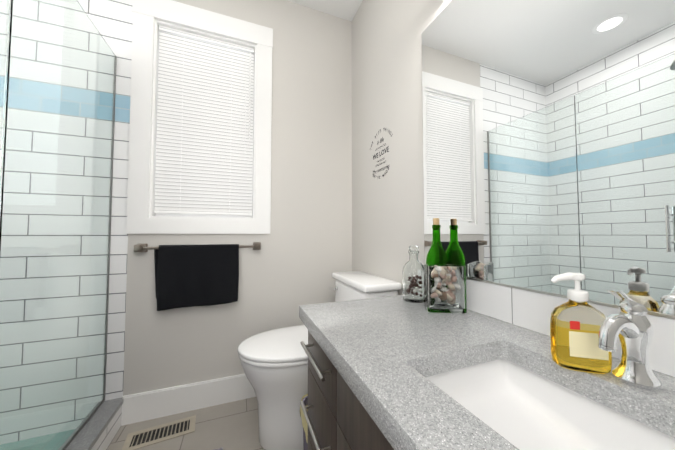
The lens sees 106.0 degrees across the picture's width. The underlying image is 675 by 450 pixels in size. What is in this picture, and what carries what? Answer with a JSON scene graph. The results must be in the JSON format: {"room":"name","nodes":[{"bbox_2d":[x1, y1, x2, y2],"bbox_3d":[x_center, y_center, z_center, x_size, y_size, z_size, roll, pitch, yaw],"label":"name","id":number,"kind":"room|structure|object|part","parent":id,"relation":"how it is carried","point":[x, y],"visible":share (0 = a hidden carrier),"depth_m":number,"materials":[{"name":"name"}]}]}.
{"room":"bathroom","nodes":[
{"label":"bathroom","id":0,"kind":"room"},
{"bbox_2d":[77,0,132,399],"bbox_3d":[-1.623,-0.258,1.288,0.970,2.630,0.120,1,-2,-21],"label":"tiled wall","id":1,"kind":"structure","parent":0,"point":[112,20],"depth_m":1.39,"materials":[{"name":"tile"}]},
{"bbox_2d":[107,397,264,449],"bbox_3d":[-0.620,1.058,0.502,2.555,0.060,2.213,1,-2,-21],"label":"floor","id":2,"kind":"structure","parent":0,"point":[233,425],"depth_m":1.32,"materials":[{"name":"tile"}]},
{"bbox_2d":[65,397,122,449],"bbox_3d":[-0.962,0.967,0.733,0.117,0.140,1.303,1,-2,-21],"label":"shower curb","id":3,"kind":"object","parent":2,"relation":"on","point":[100,429],"depth_m":1.18,"materials":[{"name":"stone"}]},
{"bbox_2d":[0,0,116,449],"bbox_3d":[-1.103,-0.017,1.052,0.013,1.846,0.674,1,-2,-21],"label":"glass panel","id":4,"kind":"object","parent":3,"relation":"on","point":[56,214],"visible":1,"depth_m":0.95,"materials":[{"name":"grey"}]},
{"bbox_2d":[122,415,195,449],"bbox_3d":[-0.893,1.054,1.293,0.300,0.006,0.130,1,-2,-26],"label":"floor vent","id":5,"kind":"object","parent":2,"relation":"in","point":[154,435],"visible":1,"depth_m":1.28,"materials":[{"name":"grey metal"}]},
{"bbox_2d":[300,394,307,449],"bbox_3d":[-0.031,0.886,1.037,0.228,0.320,0.193,1,-2,-21],"label":"trash bin","id":6,"kind":"object","parent":2,"relation":"on","point":[305,424],"visible":0.21,"depth_m":1.01,"materials":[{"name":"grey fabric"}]},
{"bbox_2d":[238,271,401,449],"bbox_3d":[-0.121,0.677,1.359,0.769,0.766,0.498,1,-2,-21],"label":"toilet","id":7,"kind":"object","parent":2,"relation":"on","point":[274,363],"visible":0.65,"depth_m":1.18,"materials":[{"name":"white ceramic"}]},
{"bbox_2d":[299,295,674,449],"bbox_3d":[0.325,0.656,0.479,0.573,0.741,1.217,1,-2,-21],"label":"bathroom vanity","id":8,"kind":"object","parent":2,"relation":"on","point":[397,372],"visible":0.98,"depth_m":0.55,"materials":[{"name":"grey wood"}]},
{"bbox_2d":[403,245,423,302],"bbox_3d":[0.309,0.194,1.030,0.090,0.223,0.090,1,-2,-21],"label":"bottle","id":9,"kind":"object","parent":8,"relation":"on","point":[413,279],"visible":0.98,"depth_m":0.99,"materials":[{"name":"clear glass"}]},
{"bbox_2d":[426,218,447,263],"bbox_3d":[0.389,0.139,0.997,0.080,0.331,0.080,1,-2,-21],"label":"wine bottle","id":10,"kind":"object","parent":8,"relation":"on","point":[436,254],"visible":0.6,"depth_m":0.98,"materials":[{"name":"green glass"}]},
{"bbox_2d":[424,264,466,312],"bbox_3d":[0.378,0.222,0.900,0.130,0.158,0.066,0,-2,6],"label":"vase","id":11,"kind":"object","parent":8,"relation":"on","point":[445,288],"visible":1,"depth_m":0.87,"materials":[{"name":"clear glass"}]},
{"bbox_2d":[426,359,674,449],"bbox_3d":[0.397,0.359,0.287,0.364,0.202,0.716,1,-2,-21],"label":"sink","id":12,"kind":"object","parent":8,"relation":"in","point":[499,404],"depth_m":0.50,"materials":[{"name":"ceramic"}]},
{"bbox_2d":[550,272,611,373],"bbox_3d":[0.490,0.192,0.517,0.086,0.189,0.080,1,-2,-21],"label":"soap dispenser","id":13,"kind":"object","parent":8,"relation":"on","point":[576,319],"visible":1,"depth_m":0.50,"materials":[{"name":"yellow plastic"}]},
{"bbox_2d":[597,287,661,389],"bbox_3d":[0.514,0.198,0.458,0.132,0.173,0.061,1,-2,-21],"label":"faucet","id":14,"kind":"object","parent":8,"relation":"on","point":[630,326],"visible":1,"depth_m":0.45,"materials":[{"name":"silver metal"}]},
{"bbox_2d":[123,0,351,395],"bbox_3d":[-0.542,-0.242,1.703,1.345,2.630,0.120,1,-2,-21],"label":"wall","id":15,"kind":"structure","parent":0,"point":[302,255],"depth_m":1.71,"materials":[{"name":"grey paint"}]},
{"bbox_2d":[121,374,255,425],"bbox_3d":[-0.517,0.996,1.593,1.343,0.146,0.016,1,-2,-21],"label":"baseboard","id":16,"kind":"structure","parent":15,"relation":"attached to","point":[148,405],"depth_m":1.45,"materials":[{"name":"white paint"}]},
{"bbox_2d":[134,242,260,310],"bbox_3d":[-0.784,0.285,1.476,0.653,0.359,0.091,1,-2,-21],"label":"towel rail","id":17,"kind":"object","parent":15,"relation":"attached to","point":[195,275],"visible":1,"depth_m":1.44,"materials":[{"name":"black fabric"}]},
{"bbox_2d":[154,244,238,310],"bbox_3d":[-0.795,0.288,1.450,0.434,0.351,0.050,1,-2,-21],"label":"towel","id":18,"kind":"object","parent":17,"relation":"hanging from","point":[185,275],"depth_m":1.44,"materials":[{"name":"black fabric"}]},
{"bbox_2d":[126,0,272,233],"bbox_3d":[-0.811,-0.630,1.595,0.765,1.368,0.125,1,-2,-21],"label":"window unit","id":19,"kind":"structure","parent":15,"relation":"in","point":[204,144],"depth_m":1.56,"materials":[{"name":"white plastic"}]},
{"bbox_3d":[-0.825,-0.608,1.631,0.540,1.130,0.033,1,-2,-21],"label":"sash","id":20,"kind":"part","parent":19,"relation":"part of","materials":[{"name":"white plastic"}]},
{"bbox_2d":[288,0,362,21],"bbox_3d":[-0.620,-1.630,0.604,2.555,0.060,2.213,1,-2,-21],"label":"ceiling","id":21,"kind":"structure","parent":0,"point":[345,9],"depth_m":1.81,"materials":[{"name":"white paint"}]},
{"bbox_2d":[352,0,451,294],"bbox_3d":[0.517,-0.270,0.989,0.120,2.630,2.213,1,-2,-21],"label":"wall","id":22,"kind":"structure","parent":0,"point":[387,219],"depth_m":1.43,"materials":[{"name":"grey paint"}]},
{"bbox_2d":[371,128,392,178],"bbox_3d":[0.254,-0.421,1.510,0.001,0.294,0.261,1,-2,-21],"label":"decal","id":23,"kind":"object","parent":22,"relation":"attached to","point":[387,148],"visible":1,"depth_m":1.49,"materials":[{"name":"grey paint"}]},
{"bbox_2d":[422,0,674,319],"bbox_3d":[0.596,-0.359,0.605,0.010,1.082,1.168,1,-2,-21],"label":"mirror","id":24,"kind":"object","parent":22,"relation":"attached to","point":[548,140],"visible":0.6,"depth_m":0.67,"materials":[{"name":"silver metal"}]},
{"bbox_2d":[466,279,674,376],"bbox_3d":[0.591,0.236,0.597,0.008,0.108,1.217,1,-2,-21],"label":"backsplash","id":25,"kind":"structure","parent":22,"relation":"attached to","point":[530,310],"depth_m":0.70,"materials":[{"name":"white tile"}]},
{"bbox_3d":[-1.132,-0.306,0.012,0.969,2.630,0.010,1,-2,-21],"label":"tiled wall","id":26,"kind":"structure","parent":0,"visible":0},
{"bbox_2d":[0,0,10,215],"bbox_3d":[-0.869,-0.041,0.445,0.106,1.844,0.624,1,-2,-21],"label":"shower glass door","id":27,"kind":"structure","parent":26,"relation":"attached to","point":[5,10],"depth_m":0.74,"materials":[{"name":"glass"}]}
]}

